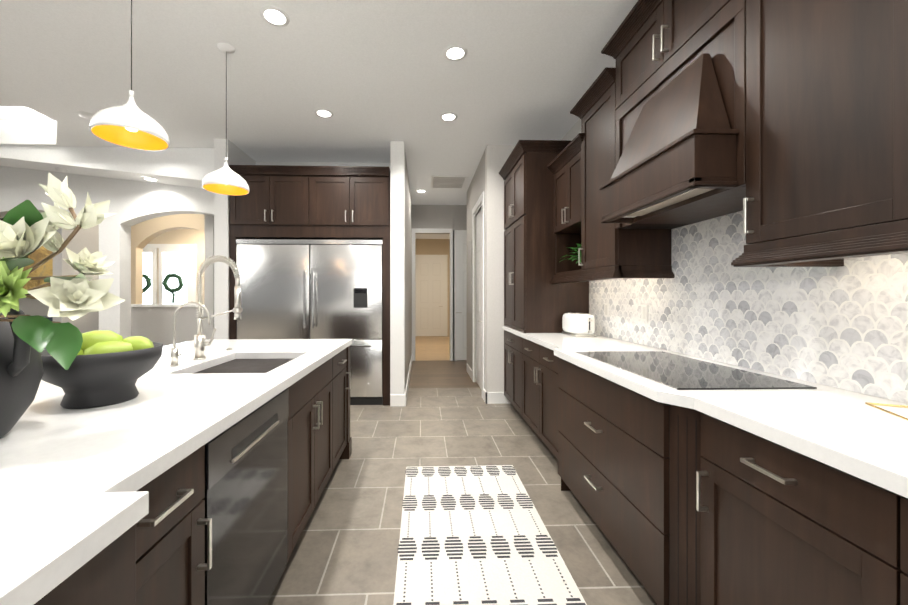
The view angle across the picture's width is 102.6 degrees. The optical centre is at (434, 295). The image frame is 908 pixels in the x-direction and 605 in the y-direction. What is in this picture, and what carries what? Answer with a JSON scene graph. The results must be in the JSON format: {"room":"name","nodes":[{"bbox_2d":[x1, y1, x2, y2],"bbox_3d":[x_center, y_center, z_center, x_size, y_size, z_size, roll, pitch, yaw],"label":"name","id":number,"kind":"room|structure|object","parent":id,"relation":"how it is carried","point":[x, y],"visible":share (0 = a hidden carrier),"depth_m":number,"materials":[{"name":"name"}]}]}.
{"room":"kitchen","nodes":[
{"label":"kitchen","id":0,"kind":"room"},
{"bbox_2d":[19,298,48,315],"bbox_3d":[-7.163,-0.254,6.348,3.930,3.050,0.120,0,0,-2],"label":"wall","id":1,"kind":"structure","parent":0,"point":[31,307],"depth_m":6.29,"materials":[{"name":"grey paint"}]},
{"bbox_2d":[18,246,52,270],"bbox_3d":[-6.858,-0.640,6.273,0.565,0.414,0.050,0,0,-2],"label":"framed painting","id":2,"kind":"object","parent":1,"relation":"attached to","point":[39,255],"depth_m":6.25,"materials":[{"name":"brown wood"}]},
{"bbox_2d":[22,258,52,294],"bbox_3d":[-6.825,-0.331,6.274,0.499,0.620,0.050,0,0,-2],"label":"framed painting","id":3,"kind":"object","parent":1,"relation":"attached to","point":[46,269],"depth_m":6.25,"materials":[{"name":"brown wood"}]},
{"bbox_2d":[53,224,98,332],"bbox_3d":[-5.111,-0.254,5.554,0.120,3.050,1.300,0,0,-2],"label":"wall","id":4,"kind":"structure","parent":0,"point":[88,238],"depth_m":5.17,"materials":[{"name":"white paint"}]},
{"bbox_2d":[0,145,213,187],"bbox_3d":[-4.512,-1.570,4.531,4.010,0.418,0.415,0,0,-2],"label":"ceiling","id":5,"kind":"structure","parent":0,"point":[190,167],"depth_m":4.36,"materials":[{"name":"white paint"}]},
{"bbox_2d":[55,167,67,172],"bbox_3d":[-4.637,-1.560,4.519,0.120,0.035,0.120,0,0,-2],"label":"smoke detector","id":6,"kind":"object","parent":5,"relation":"attached to","point":[59,169],"visible":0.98,"depth_m":4.49,"materials":[{"name":"white plastic"}]},
{"bbox_2d":[141,177,158,180],"bbox_3d":[-3.558,-1.462,4.554,0.176,0.006,0.176,0,0,-2],"label":"recessed light","id":7,"kind":"object","parent":5,"relation":"in","point":[149,178],"visible":0.94,"depth_m":4.54,"materials":[{"name":"white"}]},
{"bbox_2d":[131,214,203,303],"bbox_3d":[-4.125,-0.254,6.161,1.890,3.050,0.150,0,0,-2],"label":"wall","id":8,"kind":"structure","parent":0,"point":[144,234],"depth_m":6.08,"materials":[{"name":"beige paint"}]},
{"bbox_2d":[148,229,203,303],"bbox_3d":[-6.153,-0.254,8.082,6.060,3.050,0.120,0,0,-2],"label":"wall","id":9,"kind":"structure","parent":0,"point":[185,236],"depth_m":8.04,"materials":[{"name":"beige paint"}]},
{"bbox_2d":[143,244,196,303],"bbox_3d":[-6.021,0.066,8.003,1.520,2.410,0.045,0,0,-2],"label":"window","id":10,"kind":"structure","parent":9,"relation":"in","point":[180,260],"depth_m":7.99,"materials":[{"name":"white glass"}]},
{"bbox_2d":[143,274,151,292],"bbox_3d":[-6.393,-0.159,7.924,0.450,0.680,0.087,0,0,-2],"label":"wreath","id":11,"kind":"object","parent":10,"relation":"hanging from","point":[148,282],"visible":0.42,"depth_m":7.89,"materials":[{"name":"green plant"}]},
{"bbox_2d":[162,273,183,303],"bbox_3d":[-5.711,-0.158,7.946,0.458,0.679,0.087,0,0,-2],"label":"wreath","id":12,"kind":"object","parent":10,"relation":"hanging from","point":[172,291],"visible":1,"depth_m":7.91,"materials":[{"name":"green plant"}]},
{"bbox_2d":[0,161,389,338],"bbox_3d":[-4.802,-0.254,4.824,8.550,3.050,0.180,0,0,-2],"label":"wall","id":13,"kind":"structure","parent":0,"point":[132,202],"depth_m":4.76,"materials":[{"name":"white paint"}]},
{"bbox_2d":[229,169,316,240],"bbox_3d":[-1.856,-1.038,4.474,0.987,0.739,0.670,0,0,-2],"label":"upper cabinet","id":14,"kind":"object","parent":13,"relation":"attached to","point":[316,202],"depth_m":4.15,"materials":[{"name":"brown wood"}]},
{"bbox_2d":[317,169,389,244],"bbox_3d":[-1.012,-1.038,4.501,0.987,0.739,0.670,0,0,-2],"label":"upper cabinet","id":15,"kind":"object","parent":13,"relation":"attached to","point":[350,206],"depth_m":4.18,"materials":[{"name":"brown wood"}]},
{"bbox_2d":[204,215,213,338],"bbox_3d":[-3.132,-0.254,6.543,0.120,3.050,3.150,0,0,-2],"label":"wall","id":16,"kind":"structure","parent":0,"point":[209,270],"depth_m":4.97,"materials":[{"name":"white paint"}]},
{"bbox_2d":[214,139,255,338],"bbox_3d":[-2.429,-0.255,4.450,0.150,3.050,0.660,0,0,-2],"label":"wall","id":17,"kind":"structure","parent":0,"point":[236,155],"depth_m":4.12,"materials":[{"name":"white paint"}]},
{"bbox_2d":[0,0,637,238],"bbox_3d":[-3.460,-1.943,4.307,11.200,0.353,15.000,0,0,-2],"label":"ceiling","id":18,"kind":"structure","parent":0,"point":[375,77],"depth_m":2.91,"materials":[{"name":"white paint"}]},
{"bbox_2d":[89,0,169,150],"bbox_3d":[-1.466,-1.270,1.760,0.300,1.019,0.300,0,0,-2],"label":"pendant light","id":19,"kind":"object","parent":18,"relation":"hanging from","point":[129,124],"visible":1,"depth_m":1.75,"materials":[{"name":"white metal"}]},
{"bbox_2d":[202,43,249,195],"bbox_3d":[-1.494,-1.270,2.610,0.300,1.019,0.300,0,0,-2],"label":"pendant light","id":20,"kind":"object","parent":18,"relation":"hanging from","point":[225,179],"visible":1,"depth_m":2.59,"materials":[{"name":"white metal"}]},
{"bbox_2d":[260,5,289,26],"bbox_3d":[-1.014,-1.777,2.315,0.176,0.006,0.176,0,0,-2],"label":"recessed light","id":21,"kind":"object","parent":18,"relation":"in","point":[276,16],"visible":1,"depth_m":2.31,"materials":[{"name":"white"}]},
{"bbox_2d":[315,109,332,117],"bbox_3d":[-1.074,-1.777,3.544,0.176,0.006,0.176,0,0,-2],"label":"recessed light","id":22,"kind":"object","parent":18,"relation":"in","point":[325,113],"visible":1,"depth_m":3.54,"materials":[{"name":"white"}]},
{"bbox_2d":[440,112,456,120],"bbox_3d":[0.145,-1.777,3.613,0.176,0.006,0.176,0,0,-2],"label":"recessed light","id":23,"kind":"object","parent":18,"relation":"in","point":[448,116],"visible":1,"depth_m":3.60,"materials":[{"name":"white"}]},
{"bbox_2d":[430,175,467,187],"bbox_3d":[0.223,-1.771,5.677,0.550,0.015,0.600,0,0,-2],"label":"ceiling vent","id":24,"kind":"object","parent":18,"relation":"in","point":[439,181],"visible":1,"depth_m":5.61,"materials":[{"name":"white metal"}]},
{"bbox_2d":[443,45,466,60],"bbox_3d":[0.155,-1.777,2.663,0.176,0.006,0.176,0,0,-2],"label":"recessed light","id":25,"kind":"object","parent":18,"relation":"in","point":[454,52],"visible":1,"depth_m":2.65,"materials":[{"name":"white"}]},
{"bbox_2d":[390,141,411,394],"bbox_3d":[-0.471,-0.254,5.644,0.160,3.050,2.920,0,0,-2],"label":"wall","id":26,"kind":"structure","parent":0,"point":[400,278],"depth_m":4.19,"materials":[{"name":"white paint"}]},
{"bbox_2d":[403,354,412,405],"bbox_3d":[-0.383,1.206,5.638,0.016,0.130,2.936,0,0,-2],"label":"baseboard","id":27,"kind":"structure","parent":26,"relation":"attached to","point":[408,378],"depth_m":4.72,"materials":[{"name":"white"}]},
{"bbox_2d":[415,239,449,335],"bbox_3d":[0.052,-0.253,11.434,1.920,3.050,0.120,0,0,-2],"label":"wall","id":28,"kind":"structure","parent":0,"point":[432,246],"depth_m":11.37,"materials":[{"name":"beige paint"}]},
{"bbox_2d":[415,255,447,335],"bbox_3d":[-0.115,-0.005,11.329,1.070,2.555,0.079,0,0,-2],"label":"door","id":29,"kind":"structure","parent":28,"relation":"attached to","point":[431,295],"depth_m":11.35,"materials":[{"name":"white wood"}]},
{"bbox_2d":[412,205,466,233],"bbox_3d":[0.724,-0.254,7.203,2.650,3.050,0.120,0,0,-2],"label":"wall","id":30,"kind":"structure","parent":0,"point":[454,217],"depth_m":7.12,"materials":[{"name":"white paint"}]},
{"bbox_2d":[412,228,466,360],"bbox_3d":[0.402,-0.021,7.093,1.710,2.585,0.079,0,0,-2],"label":"door frame","id":31,"kind":"structure","parent":30,"relation":"attached to","point":[458,294],"depth_m":7.12,"materials":[{"name":"white wood"}]},
{"bbox_2d":[267,336,657,604],"bbox_3d":[-3.460,1.296,4.306,11.200,0.050,15.000,0,0,-2],"label":"floor","id":32,"kind":"structure","parent":0,"point":[345,550],"depth_m":2.34,"materials":[{"name":"tile"}]},
{"bbox_2d":[42,316,52,348],"bbox_3d":[-6.567,0.811,6.047,1.700,0.920,0.480,0,0,-2],"label":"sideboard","id":33,"kind":"object","parent":32,"relation":"on","point":[49,318],"depth_m":5.84,"materials":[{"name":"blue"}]},
{"bbox_2d":[131,304,203,345],"bbox_3d":[-4.107,0.701,5.596,1.890,1.140,0.180,0,0,-2],"label":"wall","id":34,"kind":"structure","parent":32,"relation":"on","point":[152,322],"depth_m":5.54,"materials":[{"name":"white paint"}]},
{"bbox_2d":[20,343,351,604],"bbox_3d":[-1.042,0.830,0.748,1.084,0.880,4.330,0,0,-2],"label":"kitchen island","id":35,"kind":"object","parent":32,"relation":"on","point":[157,557],"depth_m":0.92,"materials":[{"name":"brown wood"}]},
{"bbox_2d":[0,339,351,604],"bbox_3d":[-1.168,0.369,0.739,1.310,0.040,4.380,0,0,-2],"label":"island countertop","id":36,"kind":"structure","parent":35,"relation":"on","point":[69,478],"depth_m":0.85,"materials":[{"name":"white stone"}]},
{"bbox_2d":[0,173,124,437],"bbox_3d":[-1.013,0.031,0.843,0.552,0.637,0.327,0,0,-2],"label":"flower arrangement","id":37,"kind":"object","parent":36,"relation":"on","point":[27,227],"visible":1,"depth_m":0.83,"materials":[{"name":"white plant"}]},
{"bbox_2d":[40,330,162,408],"bbox_3d":[-1.108,0.232,1.211,0.330,0.234,0.330,0,0,-2],"label":"fruit bowl","id":38,"kind":"object","parent":36,"relation":"on","point":[108,367],"visible":0.94,"depth_m":1.14,"materials":[{"name":"black ceramic"}]},
{"bbox_2d":[169,301,209,366],"bbox_3d":[-1.220,0.189,1.818,0.197,0.321,0.042,0,0,-2],"label":"filter faucet","id":39,"kind":"object","parent":36,"relation":"on","point":[174,355],"visible":1,"depth_m":1.81,"materials":[{"name":"silver metal"}]},
{"bbox_2d":[193,255,242,359],"bbox_3d":[-1.193,0.063,2.009,0.262,0.574,0.060,0,0,-2],"label":"spring faucet","id":40,"kind":"object","parent":36,"relation":"on","point":[200,343],"visible":0.98,"depth_m":2.00,"materials":[{"name":"silver metal"}]},
{"bbox_2d":[196,355,295,370],"bbox_3d":[-0.992,0.500,1.940,0.464,0.244,0.634,0,0,-2],"label":"sink","id":41,"kind":"object","parent":36,"relation":"in","point":[238,362],"depth_m":2.09,"materials":[{"name":"grey metal"}]},
{"bbox_2d":[202,389,288,604],"bbox_3d":[-0.922,0.837,1.277,0.607,0.865,0.592,0,0,-2],"label":"dishwasher","id":42,"kind":"object","parent":35,"relation":"in","point":[246,485],"visible":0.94,"depth_m":1.23,"materials":[{"name":"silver metal"}]},
{"bbox_2d":[236,239,382,404],"bbox_3d":[-1.438,0.313,4.459,1.665,1.915,0.685,0,0,-2],"label":"refrigerator","id":43,"kind":"object","parent":32,"relation":"on","point":[310,289],"visible":0.73,"depth_m":4.18,"materials":[{"name":"silver metal"}]},
{"bbox_2d":[393,465,586,604],"bbox_3d":[0.259,1.265,0.509,0.798,0.009,4.370,0,0,-2],"label":"rug","id":44,"kind":"object","parent":32,"relation":"on","point":[474,535],"visible":1,"depth_m":1.83,"materials":[{"name":"white fabric"}]},
{"bbox_2d":[504,334,517,410],"bbox_3d":[1.135,0.830,3.834,0.615,0.880,0.841,0,0,-2],"label":"base cabinet","id":45,"kind":"object","parent":32,"relation":"on","point":[510,344],"depth_m":3.88,"materials":[{"name":"brown wood"}]},
{"bbox_2d":[518,342,553,454],"bbox_3d":[1.162,0.830,2.996,0.615,0.880,1.081,0,0,-2],"label":"base cabinet","id":46,"kind":"object","parent":32,"relation":"on","point":[535,367],"depth_m":2.98,"materials":[{"name":"brown wood"}]},
{"bbox_2d":[554,358,685,604],"bbox_3d":[1.165,0.830,1.815,0.685,0.880,1.120,0,0,-2],"label":"base cabinet","id":47,"kind":"object","parent":32,"relation":"on","point":[620,453],"depth_m":1.55,"materials":[{"name":"brown wood"}]},
{"bbox_2d":[686,418,907,604],"bbox_3d":[1.202,0.830,1.005,0.664,0.880,0.661,0,0,-2],"label":"base cabinet","id":48,"kind":"object","parent":32,"relation":"on","point":[750,497],"depth_m":0.98,"materials":[{"name":"brown wood"}]},
{"bbox_2d":[502,326,907,517],"bbox_3d":[1.161,0.370,1.704,0.709,0.040,5.100,0,0,-2],"label":"countertop","id":49,"kind":"structure","parent":48,"relation":"on","point":[827,432],"depth_m":1.06,"materials":[{"name":"white stone"}]},
{"bbox_2d":[499,140,588,332],"bbox_3d":[1.108,-0.542,3.803,0.681,1.785,0.902,0,0,-2],"label":"tall cabinet","id":50,"kind":"object","parent":49,"relation":"on","point":[536,300],"visible":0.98,"depth_m":3.41,"materials":[{"name":"brown wood"}]},
{"bbox_2d":[562,313,595,336],"bbox_3d":[1.274,0.252,3.203,0.190,0.196,0.332,0,0,-2],"label":"toaster","id":51,"kind":"object","parent":49,"relation":"on","point":[578,324],"visible":1,"depth_m":3.07,"materials":[{"name":"white"}]},
{"bbox_2d":[575,351,816,389],"bbox_3d":[1.152,0.346,1.799,0.543,0.007,0.890,0,0,-2],"label":"cooktop","id":52,"kind":"object","parent":49,"relation":"in","point":[674,371],"visible":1,"depth_m":1.63,"materials":[{"name":"black glass"}]},
{"bbox_2d":[865,402,907,431],"bbox_3d":[1.326,0.332,0.819,0.300,0.036,0.420,0,0,23],"label":"marble tray","id":53,"kind":"object","parent":49,"relation":"on","point":[896,416],"visible":1,"depth_m":1.01,"materials":[{"name":"white stone"}]},
{"bbox_2d":[467,145,498,391],"bbox_3d":[0.651,-0.254,5.275,0.120,3.050,1.970,0,0,-2],"label":"wall","id":54,"kind":"structure","parent":0,"point":[487,179],"depth_m":4.29,"materials":[{"name":"white paint"}]},
{"bbox_2d":[467,240,471,312],"bbox_3d":[0.567,-0.309,5.828,0.012,1.160,0.420,0,0,-2],"label":"framed picture","id":55,"kind":"object","parent":54,"relation":"attached to","point":[469,282],"visible":1,"depth_m":5.78},
{"bbox_2d":[467,363,471,378],"bbox_3d":[0.567,1.206,5.771,0.016,0.130,0.699,0,0,-2],"label":"baseboard","id":56,"kind":"structure","parent":54,"relation":"attached to","point":[469,370],"depth_m":5.75,"materials":[{"name":"white wood"}]},
{"bbox_2d":[472,191,483,397],"bbox_3d":[0.617,-0.007,4.949,0.100,2.555,0.950,0,0,-2],"label":"door frame","id":57,"kind":"structure","parent":54,"relation":"attached to","point":[479,295],"depth_m":5.02,"materials":[{"name":"white wood"}]},
{"bbox_2d":[499,145,515,391],"bbox_3d":[1.106,-0.255,4.364,0.670,3.050,0.120,0,0,-2],"label":"wall","id":58,"kind":"structure","parent":0,"point":[504,150],"depth_m":4.29,"materials":[{"name":"white paint"}]},
{"bbox_2d":[485,391,509,403],"bbox_3d":[1.020,1.205,4.293,0.826,0.130,0.016,0,0,-2],"label":"baseboard","id":59,"kind":"structure","parent":58,"relation":"attached to","point":[488,398],"depth_m":4.28,"materials":[{"name":"white wood"}]},
{"bbox_2d":[561,119,907,403],"bbox_3d":[1.619,-0.256,0.704,0.120,3.050,7.470,0,0,-2],"label":"wall","id":60,"kind":"structure","parent":0,"point":[574,131],"depth_m":3.75,"materials":[{"name":"white paint"}]},
{"bbox_2d":[547,133,585,283],"bbox_3d":[1.277,-0.662,3.068,0.412,1.105,0.702,0,0,-2],"label":"upper cabinet","id":61,"kind":"object","parent":60,"relation":"attached to","point":[564,166],"visible":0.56,"depth_m":3.15,"materials":[{"name":"brown wood"}]},
{"bbox_2d":[561,244,580,262],"bbox_3d":[1.265,-0.365,3.044,0.366,0.307,0.342,0,0,-2],"label":"plant","id":62,"kind":"object","parent":61,"relation":"in","point":[579,246],"visible":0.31,"depth_m":3.06,"materials":[{"name":"green plant"}]},
{"bbox_2d":[570,67,674,280],"bbox_3d":[1.284,-0.772,2.550,0.432,1.325,0.581,0,0,-2],"label":"upper cabinet","id":63,"kind":"object","parent":60,"relation":"attached to","point":[609,251],"visible":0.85,"depth_m":2.42,"materials":[{"name":"brown wood"}]},
{"bbox_2d":[599,0,745,228],"bbox_3d":[1.248,-0.997,1.828,0.550,1.156,1.039,0,0,-2],"label":"range hood","id":64,"kind":"object","parent":60,"relation":"attached to","point":[680,136],"visible":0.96,"depth_m":1.65,"materials":[{"name":"brown wood"}]},
{"bbox_2d":[589,210,907,402],"bbox_3d":[1.536,-0.165,1.296,0.008,1.030,4.260,0,0,-2],"label":"backsplash","id":65,"kind":"structure","parent":60,"relation":"attached to","point":[845,326],"depth_m":1.65,"materials":[{"name":"tile"}]},
{"bbox_2d":[604,303,608,316],"bbox_3d":[1.470,0.123,3.095,0.008,0.115,0.072,0,0,-2],"label":"electrical outlet","id":66,"kind":"object","parent":65,"relation":"attached to","point":[606,309],"visible":1,"depth_m":3.09,"materials":[{"name":"white plastic"}]},
{"bbox_2d":[641,305,647,321],"bbox_3d":[1.487,0.122,2.566,0.008,0.115,0.072,0,0,-2],"label":"electrical outlet","id":67,"kind":"object","parent":65,"relation":"attached to","point":[644,312],"visible":1,"depth_m":2.56,"materials":[{"name":"white plastic"}]},
{"bbox_2d":[731,0,907,266],"bbox_3d":[1.330,-0.773,1.109,0.432,1.325,0.581,0,0,-2],"label":"upper cabinet","id":68,"kind":"object","parent":60,"relation":"attached to","point":[826,133],"visible":1,"depth_m":1.10,"materials":[{"name":"brown wood"}]}
]}

